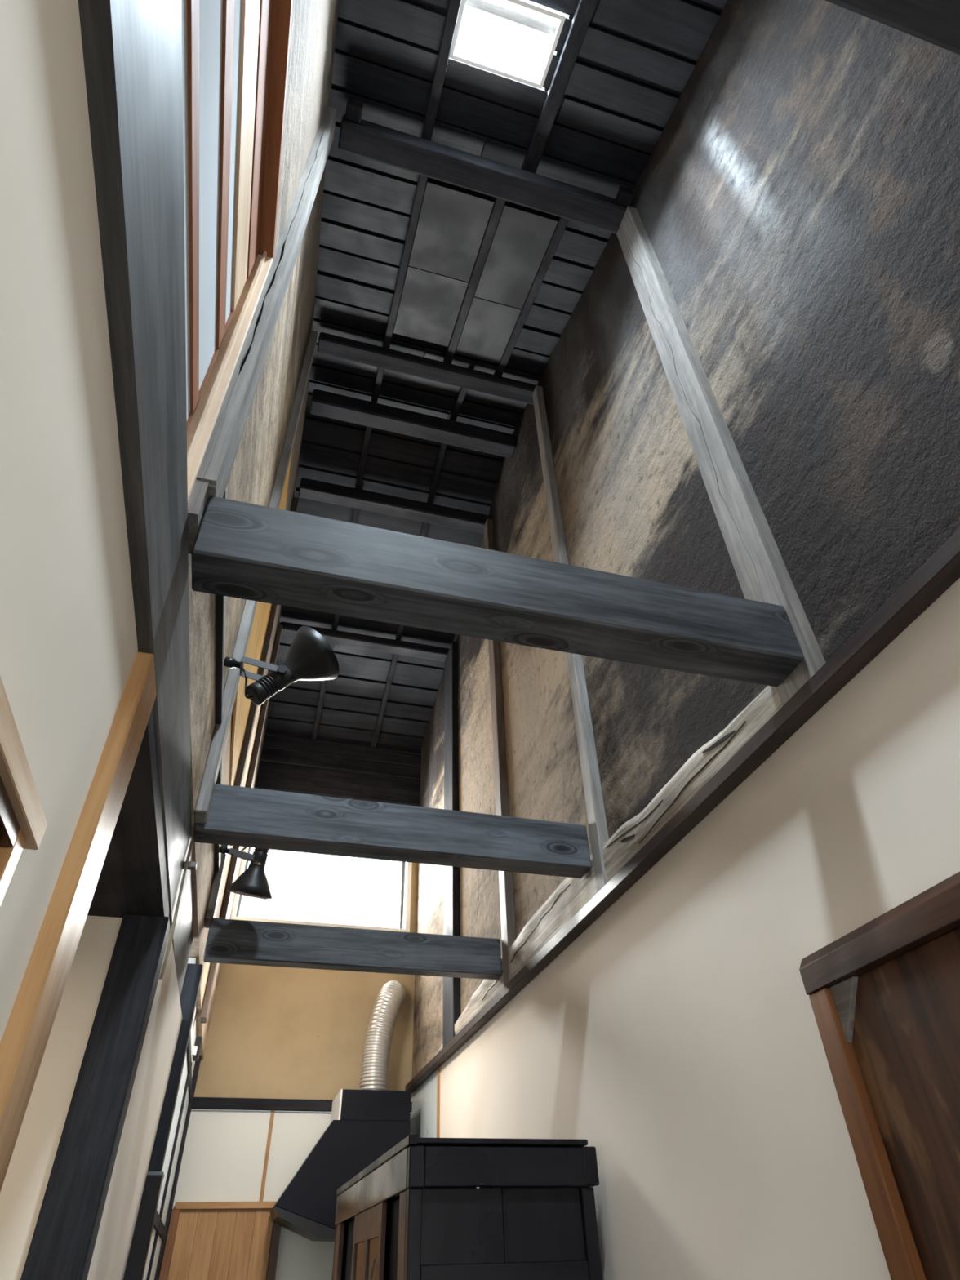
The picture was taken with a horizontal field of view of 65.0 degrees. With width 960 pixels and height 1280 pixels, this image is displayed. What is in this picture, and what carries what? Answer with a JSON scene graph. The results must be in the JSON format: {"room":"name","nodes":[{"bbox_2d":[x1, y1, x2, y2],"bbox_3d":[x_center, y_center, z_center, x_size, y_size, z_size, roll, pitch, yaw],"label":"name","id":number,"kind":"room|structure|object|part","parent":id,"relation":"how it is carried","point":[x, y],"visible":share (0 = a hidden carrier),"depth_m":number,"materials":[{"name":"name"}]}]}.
{"room":"traditional house kitchen","nodes":[
{"label":"traditional house kitchen","id":0,"kind":"room"},
{"bbox_2d":[0,915,122,1279],"bbox_3d":[-1.686,1.269,1.315,1.305,2.370,1.730,9,-42,-13],"label":"wall","id":1,"kind":"structure","parent":0,"point":[23,1190],"depth_m":2.37,"materials":[{"name":"beige paint"}]},
{"bbox_2d":[87,702,169,917],"bbox_3d":[-1.692,0.505,2.194,1.444,0.063,1.454,9,-42,-13],"label":"ceiling","id":2,"kind":"structure","parent":0,"point":[132,880],"depth_m":2.37,"materials":[{"name":"brown wood"}]},
{"bbox_2d":[0,0,338,1279],"bbox_3d":[-1.115,-0.256,3.282,0.238,7.216,9.852,9,-42,-13],"label":"wall","id":3,"kind":"structure","parent":0,"point":[68,647],"depth_m":1.18,"materials":[{"name":"beige paint"}]},
{"bbox_2d":[0,675,47,906],"bbox_3d":[-0.587,0.506,0.303,0.164,1.456,1.000,9,-42,-13],"label":"frame","id":4,"kind":"object","parent":3,"relation":"attached to","point":[23,821],"visible":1,"depth_m":1.02,"materials":[{"name":"brown wood"}]},
{"bbox_2d":[78,0,192,998],"bbox_3d":[-0.651,-0.399,1.507,0.046,0.360,6.840,9,-42,-13],"label":"girder","id":5,"kind":"object","parent":3,"relation":"on","point":[132,49],"visible":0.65,"depth_m":1.27,"materials":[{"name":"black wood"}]},
{"bbox_2d":[183,861,196,870],"bbox_3d":[-1.187,0.925,3.089,0.047,0.025,0.030,9,-42,-13],"label":"wooden peg","id":6,"kind":"object","parent":5,"relation":"attached to","point":[192,865],"visible":0.88,"depth_m":3.08,"materials":[{"name":"grey wood"}]},
{"bbox_2d":[159,839,194,979],"bbox_3d":[-1.204,1.060,3.003,0.018,0.522,0.129,12,-42,-15],"label":"bundle","id":7,"kind":"object","parent":6,"relation":"hanging from","point":[173,926],"visible":1,"depth_m":2.96,"materials":[{"name":"wicker"}]},
{"bbox_2d":[824,0,959,54],"bbox_3d":[0.528,-1.099,1.122,1.830,0.220,0.194,9,-42,-13],"label":"tie beam","id":8,"kind":"structure","parent":5,"relation":"attached to","point":[935,22],"depth_m":1.14,"materials":[{"name":"brown wood"}]},
{"bbox_2d":[142,1031,192,1279],"bbox_3d":[-1.950,3.829,4.354,0.027,2.450,2.120,9,-42,-13],"label":"door","id":9,"kind":"structure","parent":3,"relation":"in","point":[175,1140],"depth_m":4.86,"materials":[{"name":"brown wood"}]},
{"bbox_2d":[191,1035,202,1061],"bbox_3d":[-1.908,2.752,5.086,0.040,0.125,0.180,9,-42,-13],"label":"switch box","id":10,"kind":"object","parent":3,"relation":"attached to","point":[197,1048],"visible":1,"depth_m":5.05,"materials":[{"name":"black metal"}]},
{"bbox_3d":[-1.896,2.733,5.010,0.023,0.055,0.040,9,-42,-13],"label":"plate","id":11,"kind":"part","parent":10,"relation":"part of","materials":[{"name":"white paint"}]},
{"bbox_2d":[213,758,222,871],"bbox_3d":[-1.367,0.890,3.933,0.028,0.035,1.450,9,-42,-12],"label":"track","id":12,"kind":"object","parent":3,"relation":"attached to","point":[217,855],"visible":0.36,"depth_m":4.24,"materials":[{"name":"black metal"}]},
{"bbox_2d":[218,844,271,899],"bbox_3d":[-1.313,1.298,4.271,0.306,0.363,0.253,-6,-41,5],"label":"spotlight","id":13,"kind":"object","parent":12,"relation":"attached to","point":[253,882],"visible":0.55,"depth_m":4.18,"materials":[{"name":"black metal"}]},
{"bbox_3d":[-1.278,1.361,4.219,0.247,0.199,0.239,9,-42,-13],"label":"lamp shade","id":14,"kind":"part","parent":13,"relation":"part of","materials":[{"name":"black metal"}]},
{"bbox_3d":[-1.246,1.220,4.214,0.036,0.039,0.024,2,-41,-4],"label":"pivot knob","id":15,"kind":"part","parent":13,"relation":"part of","materials":[{"name":"black metal"}]},
{"bbox_2d":[214,483,227,724],"bbox_3d":[-0.966,-0.089,2.807,0.030,0.041,1.400,9,-42,-12],"label":"track","id":16,"kind":"object","parent":3,"relation":"attached to","point":[220,599],"visible":0.48,"depth_m":2.95,"materials":[{"name":"black metal"}]},
{"bbox_2d":[223,625,339,705],"bbox_3d":[-0.813,0.110,3.100,0.461,0.371,0.260,9,-42,-13],"label":"spotlight","id":17,"kind":"object","parent":16,"relation":"attached to","point":[309,656],"visible":1,"depth_m":3.08,"materials":[{"name":"black metal"}]},
{"bbox_3d":[-0.797,0.119,3.033,0.038,0.038,0.018,9,-42,-13],"label":"pivot knob","id":18,"kind":"part","parent":17,"relation":"part of","materials":[{"name":"black metal"}]},
{"bbox_3d":[-0.688,0.082,3.173,0.233,0.240,0.234,-23,-45,23],"label":"lamp shade","id":19,"kind":"part","parent":17,"relation":"part of","materials":[{"name":"black metal"}]},
{"bbox_2d":[181,0,293,501],"bbox_3d":[-0.619,-1.519,1.639,0.260,1.510,2.000,9,-42,-13],"label":"window","id":20,"kind":"structure","parent":3,"relation":"in","point":[235,53],"depth_m":2.06,"materials":[{"name":"red wood"}]},
{"bbox_3d":[-0.539,-1.265,1.412,0.020,0.785,1.908,9,-42,-13],"label":"screen frame","id":21,"kind":"part","parent":20,"relation":"part of","materials":[{"name":"red wood"}]},
{"bbox_3d":[-0.560,-1.954,1.990,0.032,0.243,1.928,9,-42,-13],"label":"rail","id":22,"kind":"part","parent":20,"relation":"part of","materials":[{"name":"red wood"}]},
{"bbox_2d":[200,624,282,1023],"bbox_3d":[-1.937,1.244,6.303,0.043,3.570,0.140,9,-42,-13],"label":"wall post","id":23,"kind":"object","parent":3,"relation":"attached to","point":[209,988],"visible":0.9,"depth_m":5.81,"materials":[{"name":"brown wood"}]},
{"bbox_2d":[204,497,298,928],"bbox_3d":[-1.609,0.203,5.555,0.045,3.760,0.160,9,-42,-13],"label":"wall post","id":24,"kind":"object","parent":3,"relation":"attached to","point":[218,875],"visible":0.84,"depth_m":5.00,"materials":[{"name":"brown wood"}]},
{"bbox_2d":[194,330,317,823],"bbox_3d":[-1.194,-0.769,4.359,0.050,3.940,0.110,9,-42,-13],"label":"wall post","id":25,"kind":"object","parent":3,"relation":"attached to","point":[207,785],"visible":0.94,"depth_m":3.62,"materials":[{"name":"grey wood"}]},
{"bbox_2d":[229,454,291,786],"bbox_3d":[-1.412,-0.189,4.875,0.018,2.000,1.410,9,-42,-13],"label":"wall panel","id":26,"kind":"object","parent":3,"relation":"attached to","point":[242,705],"visible":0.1,"depth_m":4.58,"materials":[{"name":"beige paint"}]},
{"bbox_2d":[187,105,337,554],"bbox_3d":[-0.778,-1.558,3.035,0.054,3.390,0.145,9,-42,-13],"label":"wall post","id":27,"kind":"object","parent":3,"relation":"attached to","point":[216,465],"visible":0.91,"depth_m":2.47,"materials":[{"name":"grey wood"}]},
{"bbox_2d":[168,728,421,1279],"bbox_3d":[-1.571,3.385,6.654,2.220,6.097,0.106,9,-42,-13],"label":"wall","id":28,"kind":"structure","parent":0,"point":[274,1032],"depth_m":6.51,"materials":[{"name":"beige paint"}]},
{"bbox_2d":[158,1201,280,1279],"bbox_3d":[-1.864,4.909,5.101,0.800,1.777,0.051,9,-42,-13],"label":"wooden cabinet","id":29,"kind":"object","parent":28,"relation":"in","point":[183,1244],"depth_m":5.53,"materials":[{"name":"brown wood"}]},
{"bbox_3d":[-1.890,4.251,5.665,0.762,0.042,0.045,9,-42,-13],"label":"rail","id":30,"kind":"part","parent":29,"relation":"part of","materials":[{"name":"brown wood"}]},
{"bbox_2d":[258,1110,274,1201],"bbox_3d":[-1.681,4.063,5.951,0.028,0.598,0.012,9,-42,-13],"label":"trim","id":31,"kind":"structure","parent":28,"relation":"attached to","point":[272,1115],"depth_m":5.94,"materials":[{"name":"brown wood"}]},
{"bbox_2d":[191,1097,412,1112],"bbox_3d":[-1.456,3.841,6.219,1.810,0.077,0.065,9,-42,-13],"label":"trim","id":32,"kind":"structure","parent":28,"relation":"attached to","point":[198,1103],"depth_m":6.12,"materials":[{"name":"brown wood"}]},
{"bbox_2d":[229,846,412,932],"bbox_3d":[-1.530,2.342,7.532,1.700,1.080,0.090,9,-42,-13],"label":"window","id":33,"kind":"structure","parent":28,"relation":"in","point":[408,864],"depth_m":7.33,"materials":[{"name":"glass"},{"name":"wood"},{"name":"grey metal"}]},
{"bbox_2d":[267,0,720,737],"bbox_3d":[-0.922,-2.176,4.955,3.550,2.106,10.050,9,-42,-13],"label":"boards","id":34,"kind":"structure","parent":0,"point":[411,2],"depth_m":4.96,"materials":[{"name":"black wood"}]},
{"bbox_2d":[266,0,727,748],"bbox_3d":[-0.297,-2.021,5.088,1.940,2.009,9.888,9,-42,-13],"label":"ceiling","id":35,"kind":"structure","parent":0,"point":[680,28],"depth_m":4.97,"materials":[{"name":"brown wood"}]},
{"bbox_2d":[393,266,468,346],"bbox_3d":[-0.370,-2.412,5.488,0.429,0.201,0.595,9,-42,-13],"label":"panel","id":36,"kind":"object","parent":35,"relation":"attached to","point":[430,304],"visible":1,"depth_m":5.46,"materials":[{"name":"grey wood"}]},
{"bbox_2d":[421,0,461,140],"bbox_3d":[0.202,-3.612,2.655,0.055,1.312,3.945,9,-42,-13],"label":"rafter","id":37,"kind":"object","parent":35,"relation":"attached to","point":[454,6],"visible":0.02,"depth_m":3.99,"materials":[{"name":"brown wood"}]},
{"bbox_2d":[408,181,494,282],"bbox_3d":[-0.201,-2.646,4.925,0.429,0.203,0.600,9,-42,-13],"label":"panel","id":38,"kind":"object","parent":35,"relation":"attached to","point":[451,225],"visible":1,"depth_m":4.89,"materials":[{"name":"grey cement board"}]},
{"bbox_2d":[455,296,521,364],"bbox_3d":[0.053,-2.312,5.656,0.358,0.182,0.535,9,-42,-13],"label":"panel","id":39,"kind":"object","parent":35,"relation":"attached to","point":[489,326],"visible":1,"depth_m":5.63,"materials":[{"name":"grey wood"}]},
{"bbox_2d":[448,0,565,89],"bbox_3d":[0.132,-3.176,3.947,0.520,0.299,0.340,9,-42,-13],"label":"frame","id":40,"kind":"structure","parent":35,"relation":"attached to","point":[554,29],"depth_m":3.89,"materials":[{"name":"white paint"}]},
{"bbox_2d":[474,204,558,309],"bbox_3d":[0.227,-2.554,5.074,0.358,0.235,0.700,9,-42,-13],"label":"panel","id":41,"kind":"object","parent":35,"relation":"attached to","point":[522,238],"visible":1,"depth_m":5.04,"materials":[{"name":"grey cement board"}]},
{"bbox_2d":[521,0,597,173],"bbox_3d":[0.803,-3.513,2.794,0.080,1.312,3.945,9,-42,-13],"label":"rafter","id":42,"kind":"object","parent":35,"relation":"attached to","point":[584,12],"visible":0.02,"depth_m":4.02,"materials":[{"name":"brown wood"}]},
{"bbox_2d":[409,0,959,1279],"bbox_3d":[0.732,0.048,3.711,0.080,7.216,9.850,9,-42,-13],"label":"wall","id":43,"kind":"structure","parent":0,"point":[797,202],"depth_m":2.67,"materials":[{"name":"paint"}]},
{"bbox_2d":[359,980,405,1090],"bbox_3d":[-0.815,3.430,6.543,0.280,0.963,0.520,-13,-42,12],"label":"duct","id":44,"kind":"object","parent":43,"relation":"attached to","point":[390,997],"visible":0.97,"depth_m":6.35,"materials":[{"name":"metal"}]},
{"bbox_2d":[269,1088,411,1241],"bbox_3d":[-1.063,4.023,5.771,0.953,0.928,0.520,9,-42,-13],"label":"range hood","id":45,"kind":"object","parent":44,"relation":"hanging from","point":[365,1125],"visible":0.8,"depth_m":5.62,"materials":[{"name":"black metal"}]},
{"bbox_2d":[310,388,515,457],"bbox_3d":[-0.550,-1.844,6.451,1.762,0.180,0.140,9,-42,-13],"label":"purlin","id":46,"kind":"object","parent":43,"relation":"attached to","point":[323,403],"visible":1,"depth_m":6.38,"materials":[{"name":"brown wood"}]},
{"bbox_2d":[436,1066,439,1137],"bbox_3d":[-0.282,4.213,4.921,0.012,2.518,0.040,9,-42,-13],"label":"trim","id":47,"kind":"structure","parent":43,"relation":"attached to","point":[438,1068],"depth_m":5.57,"materials":[{"name":"brown wood"}]},
{"bbox_2d":[442,641,460,1048],"bbox_3d":[-0.252,1.511,6.607,0.057,3.668,0.320,9,-42,-13],"label":"wall post","id":48,"kind":"object","parent":43,"relation":"attached to","point":[451,985],"visible":0.6,"depth_m":6.52,"materials":[{"name":"brown wood"}]},
{"bbox_2d":[280,622,449,662],"bbox_3d":[-1.156,0.026,7.738,1.762,0.095,0.140,9,-42,-13],"label":"purlin","id":49,"kind":"object","parent":48,"relation":"on","point":[289,629],"visible":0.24,"depth_m":7.71,"materials":[{"name":"brown wood"}]},
{"bbox_2d":[311,644,333,739],"bbox_3d":[-1.679,0.503,8.091,0.050,0.464,1.380,9,-42,-13],"label":"rafter","id":50,"kind":"object","parent":49,"relation":"on","point":[322,691],"visible":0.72,"depth_m":8.21,"materials":[{"name":"black wood"}]},
{"bbox_2d":[332,488,363,630],"bbox_3d":[-1.297,-0.739,7.324,0.050,0.497,1.490,9,-42,-13],"label":"rafter","id":51,"kind":"object","parent":49,"relation":"on","point":[356,511],"visible":0.36,"depth_m":7.08,"materials":[{"name":"brown wood"}]},
{"bbox_2d":[371,653,398,746],"bbox_3d":[-1.030,0.610,8.242,0.050,0.464,1.380,9,-42,-13],"label":"rafter","id":52,"kind":"object","parent":49,"relation":"on","point":[394,659],"visible":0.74,"depth_m":8.24,"materials":[{"name":"brown wood"}]},
{"bbox_2d":[395,521,429,640],"bbox_3d":[-0.662,-0.634,7.471,0.050,0.497,1.490,9,-42,-13],"label":"rafter","id":53,"kind":"object","parent":49,"relation":"on","point":[424,526],"visible":0.36,"depth_m":7.22,"materials":[{"name":"brown wood"}]},
{"bbox_2d":[483,518,516,986],"bbox_3d":[0.129,0.461,5.711,0.057,4.078,0.125,9,-42,-13],"label":"wall post","id":54,"kind":"object","parent":43,"relation":"attached to","point":[508,936],"visible":0.72,"depth_m":5.25,"materials":[{"name":"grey wood"}]},
{"bbox_2d":[298,477,490,533],"bbox_3d":[-0.763,-1.227,6.929,1.762,0.145,0.130,9,-42,-13],"label":"purlin","id":55,"kind":"object","parent":54,"relation":"on","point":[311,489],"visible":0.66,"depth_m":6.87,"materials":[{"name":"brown wood"}]},
{"bbox_2d":[355,426,372,488],"bbox_3d":[-1.031,-1.683,6.737,0.050,0.254,0.680,9,-42,-13],"label":"rafter","id":56,"kind":"object","parent":55,"relation":"on","point":[368,429],"visible":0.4,"depth_m":6.74,"materials":[{"name":"black wood"}]},
{"bbox_2d":[426,442,446,503],"bbox_3d":[-0.382,-1.577,6.888,0.050,0.254,0.680,9,-42,-13],"label":"rafter","id":57,"kind":"object","parent":55,"relation":"on","point":[442,446],"visible":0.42,"depth_m":6.89,"materials":[{"name":"black wood"}]},
{"bbox_2d":[532,385,608,892],"bbox_3d":[0.513,-0.437,4.694,0.057,4.098,0.095,9,-42,-13],"label":"wall post","id":58,"kind":"object","parent":43,"relation":"attached to","point":[595,807],"visible":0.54,"depth_m":4.00,"materials":[{"name":"grey wood"}]},
{"bbox_2d":[316,332,536,404],"bbox_3d":[-0.382,-2.126,5.926,1.762,0.105,0.130,9,-42,-13],"label":"purlin","id":59,"kind":"object","parent":58,"relation":"on","point":[330,344],"visible":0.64,"depth_m":5.87,"materials":[{"name":"brown wood"}]},
{"bbox_2d":[371,367,384,403],"bbox_3d":[-0.828,-2.142,6.186,0.050,0.238,0.590,9,-42,-13],"label":"rafter","id":60,"kind":"object","parent":59,"relation":"on","point":[380,375],"visible":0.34,"depth_m":6.22,"materials":[{"name":"black wood"}]},
{"bbox_2d":[382,174,427,348],"bbox_3d":[-0.533,-2.550,5.205,0.050,0.526,1.490,9,-42,-13],"label":"rafter","id":61,"kind":"object","parent":59,"relation":"on","point":[422,180],"visible":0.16,"depth_m":5.07,"materials":[{"name":"black wood"}]},
{"bbox_2d":[448,387,467,421],"bbox_3d":[-0.165,-2.033,6.340,0.050,0.238,0.590,9,-42,-13],"label":"rafter","id":62,"kind":"object","parent":59,"relation":"on","point":[462,393],"visible":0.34,"depth_m":6.37,"materials":[{"name":"black wood"}]},
{"bbox_2d":[443,197,506,364],"bbox_3d":[-0.062,-2.472,5.314,0.060,0.526,1.490,9,-42,-13],"label":"rafter","id":63,"kind":"object","parent":59,"relation":"on","point":[499,204],"visible":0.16,"depth_m":5.18,"materials":[{"name":"black wood"}]},
{"bbox_2d":[493,217,568,376],"bbox_3d":[0.342,-2.406,5.408,0.055,0.526,1.490,9,-42,-13],"label":"rafter","id":64,"kind":"object","parent":59,"relation":"on","point":[561,226],"visible":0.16,"depth_m":5.28,"materials":[{"name":"brown wood"}]},
{"bbox_2d":[404,528,959,1093],"bbox_3d":[0.710,0.796,2.949,0.066,0.054,9.700,9,-42,-13],"label":"trim","id":65,"kind":"structure","parent":43,"relation":"attached to","point":[941,570],"depth_m":2.42,"materials":[{"name":"brown wood"}]},
{"bbox_2d":[435,685,782,1055],"bbox_3d":[0.309,1.616,4.123,0.054,0.249,4.740,9,-42,-13],"label":"log","id":66,"kind":"object","parent":65,"relation":"on","point":[571,895],"visible":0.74,"depth_m":3.16,"materials":[{"name":"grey wood"}]},
{"bbox_2d":[203,917,502,979],"bbox_3d":[-0.707,1.818,4.420,1.712,0.215,0.100,9,-42,-13],"label":"tie beam","id":67,"kind":"structure","parent":66,"relation":"attached to","point":[228,941],"depth_m":4.37,"materials":[{"name":"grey wood"}]},
{"bbox_2d":[194,783,591,878],"bbox_3d":[-0.350,0.877,3.424,1.768,0.220,0.130,9,-42,-13],"label":"tie beam","id":68,"kind":"structure","parent":66,"relation":"attached to","point":[238,816],"depth_m":3.36,"materials":[{"name":"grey wood"}]},
{"bbox_2d":[616,205,825,705],"bbox_3d":[0.934,-1.188,3.412,0.057,3.550,0.166,9,-42,-13],"label":"wall post","id":69,"kind":"object","parent":43,"relation":"attached to","point":[762,575],"visible":0.92,"depth_m":2.96,"materials":[{"name":"grey wood"}]},
{"bbox_2d":[337,114,631,233],"bbox_3d":[0.062,-2.718,4.431,1.762,0.137,0.150,9,-42,-13],"label":"purlin","id":70,"kind":"object","parent":69,"relation":"on","point":[367,140],"visible":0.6,"depth_m":4.37,"materials":[{"name":"brown wood"}]},
{"bbox_2d":[345,99,363,123],"bbox_3d":[-0.696,-2.920,4.163,0.085,0.085,0.078,9,-42,-13],"label":"block","id":71,"kind":"object","parent":70,"relation":"attached to","point":[353,111],"visible":1,"depth_m":4.14,"materials":[{"name":"brown wood"}]},
{"bbox_2d":[615,186,635,207],"bbox_3d":[0.872,-2.662,4.527,0.085,0.085,0.078,9,-42,-13],"label":"block","id":72,"kind":"object","parent":70,"relation":"attached to","point":[624,197],"visible":0.98,"depth_m":4.50,"materials":[{"name":"brown wood"}]},
{"bbox_2d":[191,496,804,687],"bbox_3d":[0.106,-0.118,2.173,1.747,0.220,0.150,9,-42,-13],"label":"tie beam","id":73,"kind":"structure","parent":69,"relation":"attached to","point":[243,550],"depth_m":2.08,"materials":[{"name":"grey wood"}]},
{"bbox_2d":[799,871,959,1279],"bbox_3d":[1.105,1.202,1.000,0.048,1.918,1.316,9,-42,-13],"label":"door","id":74,"kind":"structure","parent":43,"relation":"in","point":[884,995],"depth_m":1.72,"materials":[{"name":"brown wood"}]},
{"bbox_3d":[-0.750,2.558,0.972,3.400,0.080,9.850,9,-42,-13],"label":"floor","id":75,"kind":"structure","parent":0,"visible":0},
{"bbox_2d":[0,651,156,1191],"bbox_3d":[-0.757,0.978,1.011,0.040,2.370,0.164,9,-42,-13],"label":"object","id":76,"kind":"object","parent":75,"relation":"on","point":[23,1044],"visible":0.95,"depth_m":1.37,"materials":[{"name":"brown wood"}]},
{"bbox_2d":[20,913,169,1279],"bbox_3d":[-1.202,1.921,2.044,0.156,2.305,0.148,9,-42,-13],"label":"post","id":77,"kind":"object","parent":75,"relation":"on","point":[62,1246],"visible":1,"depth_m":2.35,"materials":[{"name":"brown wood"}]},
{"bbox_2d":[123,963,203,1279],"bbox_3d":[-1.585,2.846,3.378,0.146,2.655,0.130,9,-42,-13],"label":"post","id":78,"kind":"object","parent":75,"relation":"on","point":[140,1242],"visible":0.56,"depth_m":3.67,"materials":[{"name":"brown wood"}]},
{"bbox_2d":[156,1055,200,1279],"bbox_3d":[-2.286,4.401,5.331,0.065,2.870,0.145,9,-42,-13],"label":"end post","id":79,"kind":"object","parent":75,"relation":"on","point":[197,1065],"visible":0.1,"depth_m":5.78,"materials":[{"name":"brown wood"}]},
{"bbox_2d":[331,1134,602,1279],"bbox_3d":[-0.165,3.263,3.186,0.781,1.698,2.064,9,-42,-13],"label":"storage cabinet","id":80,"kind":"object","parent":75,"relation":"on","point":[426,1208],"visible":1,"depth_m":2.89,"materials":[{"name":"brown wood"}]},
{"bbox_3d":[-0.771,3.906,3.786,0.050,1.533,0.050,9,-42,-13],"label":"corner post","id":81,"kind":"part","parent":80,"relation":"part of","materials":[{"name":"brown wood"}]},
{"bbox_3d":[-0.543,3.371,3.122,0.004,1.370,0.305,9,-42,-13],"label":"pane","id":82,"kind":"part","parent":80,"relation":"part of","materials":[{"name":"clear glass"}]},
{"bbox_3d":[-0.494,3.229,3.012,0.020,1.521,0.780,9,-42,-13],"label":"door","id":83,"kind":"part","parent":80,"relation":"part of","materials":[{"name":"brown wood"}]},
{"bbox_3d":[-0.443,3.140,2.857,0.004,1.370,0.305,9,-42,-13],"label":"pane","id":84,"kind":"part","parent":80,"relation":"part of","materials":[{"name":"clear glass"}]},
{"bbox_3d":[-0.446,2.663,3.122,0.022,0.162,0.008,9,-42,-13],"label":"handle","id":85,"kind":"part","parent":80,"relation":"part of","materials":[{"name":"grey metal"}]},
{"bbox_3d":[-0.538,2.572,3.646,0.035,0.032,2.064,9,-42,-13],"label":"cornice","id":86,"kind":"part","parent":80,"relation":"part of","materials":[{"name":"brown wood"}]},
{"bbox_3d":[-0.227,2.643,2.333,0.050,1.533,0.050,9,-42,-13],"label":"corner post","id":87,"kind":"part","parent":80,"relation":"part of","materials":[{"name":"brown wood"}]},
{"bbox_3d":[-0.198,2.630,3.725,0.739,0.019,2.062,9,-42,-13],"label":"panel","id":88,"kind":"part","parent":80,"relation":"part of","materials":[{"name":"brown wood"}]},
{"bbox_3d":[0.094,2.305,2.740,0.639,0.059,0.030,9,-42,-13],"label":"rail","id":89,"kind":"part","parent":80,"relation":"part of","materials":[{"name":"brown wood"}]},
{"bbox_3d":[0.118,2.059,2.946,0.690,0.130,0.026,9,-42,-13],"label":"cornice","id":90,"kind":"part","parent":80,"relation":"part of","materials":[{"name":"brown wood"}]},
{"bbox_3d":[0.438,2.753,2.488,0.050,1.533,0.050,9,-42,-13],"label":"corner post","id":91,"kind":"part","parent":80,"relation":"part of","materials":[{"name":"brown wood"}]}
]}

